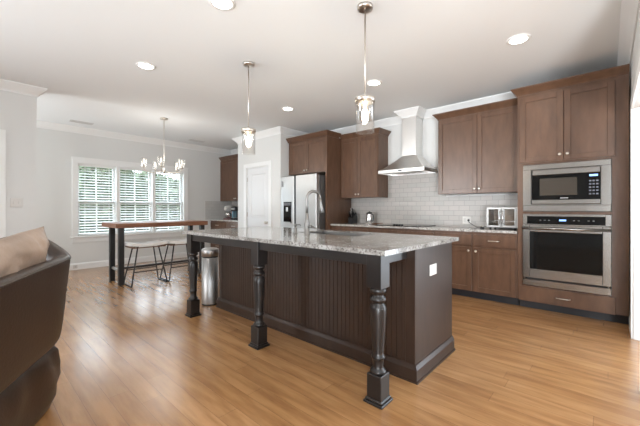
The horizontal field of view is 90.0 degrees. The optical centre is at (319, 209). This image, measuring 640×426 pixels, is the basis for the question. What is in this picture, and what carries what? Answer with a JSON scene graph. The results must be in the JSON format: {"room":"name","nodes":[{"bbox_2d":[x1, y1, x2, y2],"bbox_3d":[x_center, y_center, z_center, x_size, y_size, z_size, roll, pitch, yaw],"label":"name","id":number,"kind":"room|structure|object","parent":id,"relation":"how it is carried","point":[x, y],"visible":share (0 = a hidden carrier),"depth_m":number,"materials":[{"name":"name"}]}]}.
{"room":"kitchen","nodes":[
{"label":"kitchen","id":0,"kind":"room"},
{"bbox_2d":[0,90,36,236],"bbox_3d":[-5.163,-0.210,2.650,0.120,2.740,4.230,0,0,42],"label":"wall","id":1,"kind":"structure","parent":0,"point":[18,112],"depth_m":4.07,"materials":[{"name":"white paint"}]},
{"bbox_2d":[0,129,5,237],"bbox_3d":[-4.405,0.090,3.388,0.018,2.140,1.540,0,0,42],"label":"trim","id":2,"kind":"structure","parent":1,"relation":"attached to","point":[2,132],"depth_m":3.93,"materials":[{"name":"white wood"}]},
{"bbox_2d":[10,198,22,206],"bbox_3d":[-3.826,-0.085,4.037,0.011,0.116,0.116,0,0,42],"label":"light switch","id":3,"kind":"object","parent":1,"relation":"attached to","point":[14,202],"visible":1,"depth_m":4.04,"materials":[{"name":"grey plastic"}]},
{"bbox_2d":[0,79,46,97],"bbox_3d":[-5.062,-1.522,2.691,0.215,0.115,4.225,0,0,42],"label":"trim","id":4,"kind":"structure","parent":1,"relation":"attached to","point":[5,85],"depth_m":4.04,"materials":[{"name":"white wood"}]},
{"bbox_2d":[69,252,198,270],"bbox_3d":[-4.679,1.097,4.617,2.068,0.125,7.800,0,0,42],"label":"baseboard","id":5,"kind":"structure","parent":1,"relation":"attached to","point":[84,265],"depth_m":6.82,"materials":[{"name":"white wood"}]},
{"bbox_2d":[37,116,401,154],"bbox_3d":[-3.273,-1.522,3.889,5.130,0.115,8.600,0,0,42],"label":"trim","id":6,"kind":"structure","parent":1,"relation":"attached to","point":[395,120],"depth_m":6.37,"materials":[{"name":"white wood"}]},
{"bbox_2d":[37,128,228,263],"bbox_3d":[-5.252,-0.210,5.637,0.150,2.740,8.550,0,0,42],"label":"wall","id":7,"kind":"structure","parent":0,"point":[55,148],"depth_m":6.38,"materials":[{"name":"white paint"}]},
{"bbox_2d":[78,166,114,234],"bbox_3d":[-4.526,-0.185,6.477,0.075,1.410,0.650,0,0,42],"label":"window","id":8,"kind":"structure","parent":7,"relation":"in","point":[78,166],"depth_m":6.48,"materials":[{"name":"white"}]},
{"bbox_2d":[78,163,115,235],"bbox_3d":[-4.476,-0.185,6.432,0.054,1.405,0.626,0,0,42],"label":"window blind","id":9,"kind":"object","parent":8,"relation":"attached to","point":[79,164],"visible":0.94,"depth_m":6.40,"materials":[{"name":"white plastic"}]},
{"bbox_2d":[70,156,188,242],"bbox_3d":[-3.964,-0.184,6.933,0.070,1.648,2.320,0,0,42],"label":"trim","id":10,"kind":"structure","parent":7,"relation":"attached to","point":[75,160],"depth_m":6.56,"materials":[{"name":"white wood"}]},
{"bbox_2d":[115,166,154,233],"bbox_3d":[-4.019,-0.185,6.976,0.132,1.410,0.770,0,0,42],"label":"trim","id":11,"kind":"structure","parent":7,"relation":"attached to","point":[117,170],"depth_m":6.69,"materials":[{"name":"white wood"}]},
{"bbox_2d":[120,170,150,232],"bbox_3d":[-4.051,-0.185,7.005,0.075,1.410,0.650,0,0,42],"label":"window","id":12,"kind":"structure","parent":7,"relation":"in","point":[149,176],"depth_m":7.11,"materials":[{"name":"white wood"}]},
{"bbox_2d":[120,167,151,233],"bbox_3d":[-4.001,-0.185,6.960,0.054,1.405,0.626,0,0,42],"label":"window blind","id":13,"kind":"object","parent":12,"relation":"attached to","point":[121,168],"visible":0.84,"depth_m":6.95,"materials":[{"name":"white plastic"}]},
{"bbox_2d":[155,173,181,230],"bbox_3d":[-3.576,-0.185,7.532,0.075,1.410,0.650,0,0,42],"label":"window","id":14,"kind":"structure","parent":7,"relation":"in","point":[180,175],"depth_m":7.62,"materials":[{"name":"white wood"}]},
{"bbox_2d":[155,170,182,231],"bbox_3d":[-3.526,-0.185,7.487,0.054,1.405,0.626,0,0,42],"label":"window blind","id":15,"kind":"object","parent":14,"relation":"attached to","point":[172,172],"visible":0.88,"depth_m":7.49,"materials":[{"name":"white plastic"}]},
{"bbox_2d":[205,201,230,219],"bbox_3d":[-2.657,0.025,8.401,0.008,0.470,0.770,0,0,42],"label":"tiled wall","id":16,"kind":"structure","parent":7,"relation":"attached to","point":[213,209],"depth_m":8.33,"materials":[{"name":"grey tile"}]},
{"bbox_2d":[238,134,292,227],"bbox_3d":[-1.000,-0.210,7.023,1.445,2.740,0.900,0,0,42],"label":"wall","id":17,"kind":"structure","parent":0,"point":[275,148],"depth_m":6.37,"materials":[{"name":"white paint"}]},
{"bbox_2d":[247,166,267,226],"bbox_3d":[-1.315,0.138,6.693,0.746,2.020,0.107,0,0,42],"label":"door","id":18,"kind":"structure","parent":17,"relation":"in","point":[257,179],"depth_m":6.70,"materials":[{"name":"white wood"}]},
{"bbox_2d":[244,160,271,227],"bbox_3d":[-1.280,0.092,6.723,0.940,2.135,0.120,0,0,42],"label":"trim","id":19,"kind":"structure","parent":17,"relation":"attached to","point":[265,163],"depth_m":6.62,"materials":[{"name":"white wood"}]},
{"bbox_2d":[0,0,620,149],"bbox_3d":[-1.022,-1.630,1.929,11.300,0.100,8.700,0,0,42],"label":"ceiling","id":20,"kind":"structure","parent":0,"point":[307,56],"depth_m":3.29,"materials":[{"name":"white paint"}]},
{"bbox_2d":[69,120,93,124],"bbox_3d":[-4.326,-1.576,5.806,0.150,0.008,0.340,0,0,42],"label":"ceiling vent","id":21,"kind":"object","parent":20,"relation":"in","point":[75,121],"visible":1,"depth_m":5.80,"materials":[{"name":"silver metal"}]},
{"bbox_2d":[136,62,155,69],"bbox_3d":[-1.915,-1.575,3.522,0.200,0.008,0.200,0,0,42],"label":"recessed light","id":22,"kind":"object","parent":20,"relation":"in","point":[144,65],"visible":1,"depth_m":3.51,"materials":[{"name":"white plastic"}]},
{"bbox_2d":[143,117,183,174],"bbox_3d":[-2.730,-1.097,5.562,0.681,0.964,0.690,0,0,42],"label":"chandelier","id":23,"kind":"object","parent":20,"relation":"hanging from","point":[163,171],"visible":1,"depth_m":5.54,"materials":[{"name":"silver metal"}]},
{"bbox_2d":[208,0,235,10],"bbox_3d":[-0.748,-1.575,2.443,0.200,0.008,0.200,0,0,42],"label":"recessed light","id":24,"kind":"object","parent":20,"relation":"in","point":[224,5],"visible":1,"depth_m":2.46,"materials":[{"name":"white plastic"}]},
{"bbox_2d":[241,61,255,146],"bbox_3d":[-0.773,-1.088,3.463,0.156,0.982,0.156,0,0,-24],"label":"pendant light","id":25,"kind":"object","parent":20,"relation":"hanging from","point":[249,64],"visible":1,"depth_m":3.45,"materials":[{"name":"silver metal"}]},
{"bbox_2d":[282,107,293,110],"bbox_3d":[-0.504,-1.575,5.029,0.200,0.008,0.200,0,0,42],"label":"recessed light","id":26,"kind":"object","parent":20,"relation":"in","point":[283,108],"visible":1,"depth_m":5.02,"materials":[{"name":"white plastic"}]},
{"bbox_2d":[355,1,374,122],"bbox_3d":[0.350,-1.088,2.490,0.156,0.982,0.156,0,0,-24],"label":"pendant light","id":27,"kind":"object","parent":20,"relation":"hanging from","point":[364,7],"visible":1,"depth_m":2.48,"materials":[{"name":"silver metal"}]},
{"bbox_2d":[362,99,367,107],"bbox_3d":[0.350,-0.825,2.490,0.040,0.070,0.039,0,0,42],"label":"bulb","id":28,"kind":"object","parent":27,"relation":"attached to","point":[364,102],"depth_m":2.48,"materials":[{"name":"white glass"}]},
{"bbox_2d":[366,80,381,85],"bbox_3d":[0.674,-1.575,3.996,0.200,0.008,0.200,0,0,42],"label":"recessed light","id":29,"kind":"object","parent":20,"relation":"in","point":[370,82],"visible":1,"depth_m":3.98,"materials":[{"name":"white plastic"}]},
{"bbox_2d":[506,34,530,44],"bbox_3d":[1.844,-1.575,2.975,0.200,0.008,0.200,0,0,42],"label":"recessed light","id":30,"kind":"object","parent":20,"relation":"in","point":[520,38],"visible":1,"depth_m":2.97,"materials":[{"name":"white"}]},
{"bbox_2d":[34,256,639,425],"bbox_3d":[-1.022,1.220,1.929,11.300,0.120,8.700,0,0,42],"label":"floor","id":31,"kind":"structure","parent":0,"point":[133,356],"depth_m":2.27,"materials":[{"name":"brown wood"}]},
{"bbox_2d":[0,237,71,425],"bbox_3d":[-1.791,0.657,1.147,1.634,1.006,1.580,0,0,42],"label":"barrel chair","id":32,"kind":"object","parent":31,"relation":"on","point":[32,298],"visible":0.84,"depth_m":1.58,"materials":[{"name":"brown leather"}]},
{"bbox_2d":[0,226,49,276],"bbox_3d":[-1.491,0.345,1.466,0.212,0.494,0.905,0,0,-18],"label":"throw pillow","id":33,"kind":"object","parent":32,"relation":"on","point":[22,250],"visible":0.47,"depth_m":1.56,"materials":[{"name":"beige fabric"}]},
{"bbox_2d":[124,240,167,287],"bbox_3d":[-2.738,0.834,5.029,0.380,0.656,0.531,0,0,42],"label":"bar stool","id":34,"kind":"object","parent":31,"relation":"on","point":[155,243],"visible":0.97,"depth_m":4.97,"materials":[{"name":"white fabric"}]},
{"bbox_2d":[102,220,207,285],"bbox_3d":[-2.835,0.688,5.587,0.750,0.945,1.480,0,0,42],"label":"bar table","id":35,"kind":"object","parent":31,"relation":"on","point":[136,224],"visible":0.83,"depth_m":5.16,"materials":[{"name":"brown wood"}]},
{"bbox_2d":[160,238,199,281],"bbox_3d":[-2.374,0.834,5.434,0.380,0.656,0.531,0,0,42],"label":"bar stool","id":36,"kind":"object","parent":31,"relation":"on","point":[173,243],"visible":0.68,"depth_m":5.30,"materials":[{"name":"white fabric"}]},
{"bbox_2d":[201,247,218,305],"bbox_3d":[-1.350,0.814,3.933,0.204,0.692,0.204,0,0,42],"label":"trash can","id":37,"kind":"object","parent":31,"relation":"on","point":[210,255],"visible":0.92,"depth_m":3.85,"materials":[{"name":"metal"}]},
{"bbox_2d":[211,221,225,248],"bbox_3d":[-2.357,0.726,8.194,0.710,0.868,0.656,0,0,42],"label":"base cabinet","id":38,"kind":"object","parent":31,"relation":"on","point":[214,224],"visible":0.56,"depth_m":7.98,"materials":[{"name":"brown wood"}]},
{"bbox_2d":[210,219,237,221],"bbox_3d":[-2.084,0.275,7.965,1.423,0.030,0.630,0,0,42],"label":"countertop","id":39,"kind":"structure","parent":38,"relation":"on","point":[229,220],"depth_m":7.93,"materials":[{"name":"stone"}]},
{"bbox_2d":[223,205,235,219],"bbox_3d":[-2.325,0.080,8.297,0.210,0.360,0.347,0,0,42],"label":"stand mixer","id":40,"kind":"object","parent":39,"relation":"on","point":[228,215],"visible":0.72,"depth_m":8.19,"materials":[{"name":"silver metal"}]},
{"bbox_2d":[224,213,231,217],"bbox_3d":[-2.359,0.157,8.260,0.210,0.134,0.210,0,0,42],"label":"bowl","id":41,"kind":"object","parent":40,"relation":"on","point":[228,215],"depth_m":8.19,"materials":[{"name":"silver metal"}]},
{"bbox_2d":[231,207,237,219],"bbox_3d":[-2.077,0.097,8.032,0.235,0.325,0.302,0,0,42],"label":"coffee maker","id":42,"kind":"object","parent":39,"relation":"on","point":[234,210],"visible":0.59,"depth_m":8.00,"materials":[{"name":"black plastic"}]},
{"bbox_2d":[226,221,237,228],"bbox_3d":[-1.830,0.726,7.719,0.710,0.868,0.656,0,0,42],"label":"base cabinet","id":43,"kind":"object","parent":31,"relation":"on","point":[228,224],"visible":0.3,"depth_m":7.56,"materials":[{"name":"brown wood"}]},
{"bbox_2d":[281,173,324,229],"bbox_3d":[-0.142,0.268,6.153,0.935,1.785,0.885,0,0,42],"label":"refrigerator","id":44,"kind":"object","parent":31,"relation":"on","point":[294,190],"visible":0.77,"depth_m":5.78,"materials":[{"name":"grey metal"}]},
{"bbox_2d":[286,130,350,229],"bbox_3d":[-0.010,-0.113,6.210,1.074,2.545,0.780,0,0,42],"label":"tall cabinet","id":45,"kind":"object","parent":31,"relation":"on","point":[319,152],"visible":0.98,"depth_m":5.85,"materials":[{"name":"brown wood"}]},
{"bbox_2d":[185,234,454,409],"bbox_3d":[-0.194,0.713,3.077,2.535,0.894,1.096,0,0,42],"label":"kitchen island","id":46,"kind":"object","parent":31,"relation":"on","point":[391,314],"visible":0.98,"depth_m":2.52,"materials":[{"name":"brown wood"}]},
{"bbox_2d":[182,226,458,255],"bbox_3d":[-0.169,0.250,3.096,2.525,0.030,1.205,0,0,42],"label":"island countertop","id":47,"kind":"structure","parent":46,"relation":"on","point":[380,244],"depth_m":2.56,"materials":[{"name":"stone"}]},
{"bbox_2d":[293,224,300,233],"bbox_3d":[-0.227,0.188,3.125,0.048,0.094,0.088,0,0,42],"label":"soap dispenser","id":48,"kind":"object","parent":47,"relation":"on","point":[295,225],"visible":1,"depth_m":3.10,"materials":[{"name":"silver metal"}]},
{"bbox_2d":[304,190,323,234],"bbox_3d":[-0.050,0.025,3.041,0.169,0.420,0.180,0,0,20],"label":"faucet","id":49,"kind":"object","parent":47,"relation":"on","point":[307,226],"visible":1,"depth_m":2.99,"materials":[{"name":"silver metal"}]},
{"bbox_2d":[310,231,373,235],"bbox_3d":[0.178,0.347,3.164,0.722,0.213,0.372,0,0,42],"label":"sink","id":50,"kind":"object","parent":47,"relation":"in","point":[317,232],"visible":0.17,"depth_m":3.37,"materials":[{"name":"silver metal"}]},
{"bbox_2d":[430,263,436,275],"bbox_3d":[0.836,0.445,2.363,0.006,0.080,0.120,0,0,42],"label":"outlet","id":51,"kind":"object","parent":46,"relation":"attached to","point":[433,266],"depth_m":2.36,"materials":[{"name":"white plastic"}]},
{"bbox_2d":[331,226,369,231],"bbox_3d":[0.684,0.726,5.665,0.805,0.868,0.646,0,0,42],"label":"base cabinet","id":52,"kind":"object","parent":31,"relation":"on","point":[342,228],"visible":0.04,"depth_m":5.43,"materials":[{"name":"brown wood"}]},
{"bbox_2d":[331,223,517,233],"bbox_3d":[1.464,0.275,4.979,2.882,0.030,0.620,0,0,42],"label":"countertop","id":53,"kind":"structure","parent":52,"relation":"on","point":[443,228],"depth_m":4.55,"materials":[{"name":"stone"}]},
{"bbox_2d":[348,208,356,222],"bbox_3d":[0.609,0.118,5.981,0.110,0.284,0.156,0,0,42],"label":"knife block","id":54,"kind":"object","parent":53,"relation":"on","point":[352,218],"visible":0.98,"depth_m":5.95,"materials":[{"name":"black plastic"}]},
{"bbox_2d":[366,211,373,223],"bbox_3d":[0.884,0.147,5.706,0.120,0.224,0.144,0,0,-8],"label":"coffee carafe","id":55,"kind":"object","parent":53,"relation":"on","point":[369,219],"visible":0.91,"depth_m":5.67,"materials":[{"name":"silver metal"}]},
{"bbox_2d":[378,224,435,226],"bbox_3d":[1.362,0.245,5.085,0.760,0.030,0.520,0,0,42],"label":"cooktop","id":56,"kind":"object","parent":53,"relation":"in","point":[404,225],"visible":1,"depth_m":4.98,"materials":[{"name":"black glass"}]},
{"bbox_2d":[487,207,517,229],"bbox_3d":[2.425,0.115,4.206,0.365,0.290,0.344,0,0,42],"label":"toaster oven","id":57,"kind":"object","parent":53,"relation":"on","point":[497,217],"visible":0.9,"depth_m":4.20,"materials":[{"name":"silver metal"}]},
{"bbox_2d":[370,227,434,235],"bbox_3d":[1.384,0.726,5.034,1.080,0.868,0.646,0,0,42],"label":"base cabinet","id":58,"kind":"object","parent":31,"relation":"on","point":[372,229],"visible":0.06,"depth_m":4.78,"materials":[{"name":"brown wood"}]},
{"bbox_2d":[435,230,474,297],"bbox_3d":[1.971,0.726,4.506,0.500,0.868,0.646,0,0,42],"label":"base cabinet","id":59,"kind":"object","parent":31,"relation":"on","point":[462,250],"visible":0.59,"depth_m":4.23,"materials":[{"name":"brown wood"}]},
{"bbox_2d":[473,232,519,304],"bbox_3d":[2.342,0.726,4.172,0.497,0.868,0.646,0,0,42],"label":"base cabinet","id":60,"kind":"object","parent":31,"relation":"on","point":[495,255],"visible":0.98,"depth_m":3.96,"materials":[{"name":"brown wood"}]},
{"bbox_2d":[510,64,629,324],"bbox_3d":[2.861,-0.130,3.705,1.017,2.580,0.660,0,0,42],"label":"tall cabinet","id":61,"kind":"object","parent":31,"relation":"on","point":[582,117],"visible":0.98,"depth_m":3.39,"materials":[{"name":"brown wood"}]},
{"bbox_2d":[522,214,611,295],"bbox_3d":[2.785,0.467,3.628,0.769,0.821,0.520,0,0,42],"label":"wall oven","id":62,"kind":"object","parent":61,"relation":"in","point":[572,252],"visible":1,"depth_m":3.45,"materials":[{"name":"metal"}]},
{"bbox_2d":[523,159,610,211],"bbox_3d":[2.793,-0.243,3.638,0.765,0.534,0.454,0,0,42],"label":"microwave","id":63,"kind":"object","parent":61,"relation":"in","point":[580,186],"visible":1,"depth_m":3.45,"materials":[{"name":"metal"}]},
{"bbox_2d":[339,117,517,227],"bbox_3d":[1.733,-0.210,5.235,5.010,2.740,0.100,0,0,42],"label":"wall","id":64,"kind":"structure","parent":0,"point":[430,125],"depth_m":5.18,"materials":[{"name":"white paint"}]},
{"bbox_2d":[340,127,390,198],"bbox_3d":[0.800,-0.785,5.750,0.860,1.160,0.380,0,0,42],"label":"upper cabinet","id":65,"kind":"object","parent":64,"relation":"attached to","point":[364,153],"visible":1,"depth_m":5.60,"materials":[{"name":"brown wood"}]},
{"bbox_2d":[378,116,437,175],"bbox_3d":[1.398,-1.019,5.124,0.780,0.888,0.495,0,0,42],"label":"range hood","id":66,"kind":"object","parent":64,"relation":"attached to","point":[412,161],"visible":1,"depth_m":5.08,"materials":[{"name":"metal"}]},
{"bbox_2d":[394,106,425,118],"bbox_3d":[1.471,-1.522,5.161,0.430,0.115,0.360,0,0,42],"label":"trim","id":67,"kind":"structure","parent":64,"relation":"attached to","point":[418,111],"depth_m":5.05,"materials":[{"name":"white wood"}]},
{"bbox_2d":[351,167,517,228],"bbox_3d":[1.677,-0.205,5.213,2.885,0.930,0.008,0,0,42],"label":"wall tile","id":68,"kind":"structure","parent":64,"relation":"attached to","point":[412,199],"depth_m":5.20,"materials":[{"name":"white tile"}]},
{"bbox_2d":[463,216,470,223],"bbox_3d":[2.179,0.160,4.751,0.120,0.116,0.008,0,0,42],"label":"wall outlet","id":69,"kind":"object","parent":68,"relation":"attached to","point":[465,218],"visible":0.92,"depth_m":4.75,"materials":[{"name":"white plastic"}]},
{"bbox_2d":[432,98,517,194],"bbox_3d":[2.203,-0.807,4.486,1.124,1.175,0.380,0,0,42],"label":"upper cabinet","id":70,"kind":"object","parent":64,"relation":"attached to","point":[478,145],"visible":0.97,"depth_m":4.34,"materials":[{"name":"brown wood"}]},
{"bbox_2d":[424,0,639,118],"bbox_3d":[1.837,-1.522,3.594,2.420,0.115,2.200,0,0,42],"label":"trim","id":71,"kind":"structure","parent":64,"relation":"attached to","point":[629,8],"depth_m":3.05,"materials":[{"name":"white wood"}]},
{"bbox_2d":[629,8,639,315],"bbox_3d":[2.780,-0.210,2.744,0.120,2.740,2.200,0,0,42],"label":"wall","id":72,"kind":"structure","parent":0,"point":[636,49],"depth_m":2.88,"materials":[{"name":"white paint"}]},
{"bbox_2d":[630,57,639,340],"bbox_3d":[2.476,0.085,2.420,0.138,2.150,1.290,0,0,42],"label":"trim","id":73,"kind":"structure","parent":72,"relation":"attached to","point":[634,112],"depth_m":2.85,"materials":[{"name":"white wood"}]},
{"bbox_3d":[-1.836,-0.210,8.247,1.435,2.740,0.100,0,0,42],"label":"wall","id":74,"kind":"structure","parent":0,"visible":0},
{"bbox_2d":[219,154,237,201],"bbox_3d":[-1.999,-0.782,8.062,1.420,1.145,0.390,0,0,42],"label":"upper cabinet","id":75,"kind":"object","parent":74,"relation":"attached to","point":[228,164],"visible":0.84,"depth_m":8.14,"materials":[{"name":"brown wood"}]},
{"bbox_2d":[231,201,237,217],"bbox_3d":[-1.869,0.025,8.204,1.427,0.470,0.008,0,0,42],"label":"tiled wall","id":76,"kind":"structure","parent":74,"relation":"attached to","point":[235,203],"depth_m":8.56,"materials":[{"name":"grey tile"}]},
{"label":"outside","id":77,"kind":"structure","parent":0,"visible":0},
{"bbox_3d":[-11.354,1.560,15.606,22.240,0.200,24.000,0,0,42],"label":"lawn","id":78,"kind":"structure","parent":77,"visible":0},
{"bbox_2d":[79,166,145,232],"bbox_3d":[-6.996,-0.233,10.146,2.672,3.396,2.713,0,0,42],"label":"tree","id":79,"kind":"object","parent":78,"relation":"on","point":[79,166],"visible":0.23,"depth_m":9.42,"materials":[{"name":"green plant"}]},
{"bbox_2d":[131,171,173,230],"bbox_3d":[-7.625,-0.121,14.248,3.515,3.172,3.463,0,0,42],"label":"tree","id":80,"kind":"object","parent":78,"relation":"on","point":[136,174],"visible":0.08,"depth_m":13.47,"materials":[{"name":"green plant"}]},
{"bbox_2d":[156,179,179,228],"bbox_3d":[-4.917,-0.011,12.496,2.742,2.954,2.666,0,0,42],"label":"tree","id":81,"kind":"object","parent":78,"relation":"on","point":[169,182],"visible":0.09,"depth_m":11.57,"materials":[{"name":"green plant"}]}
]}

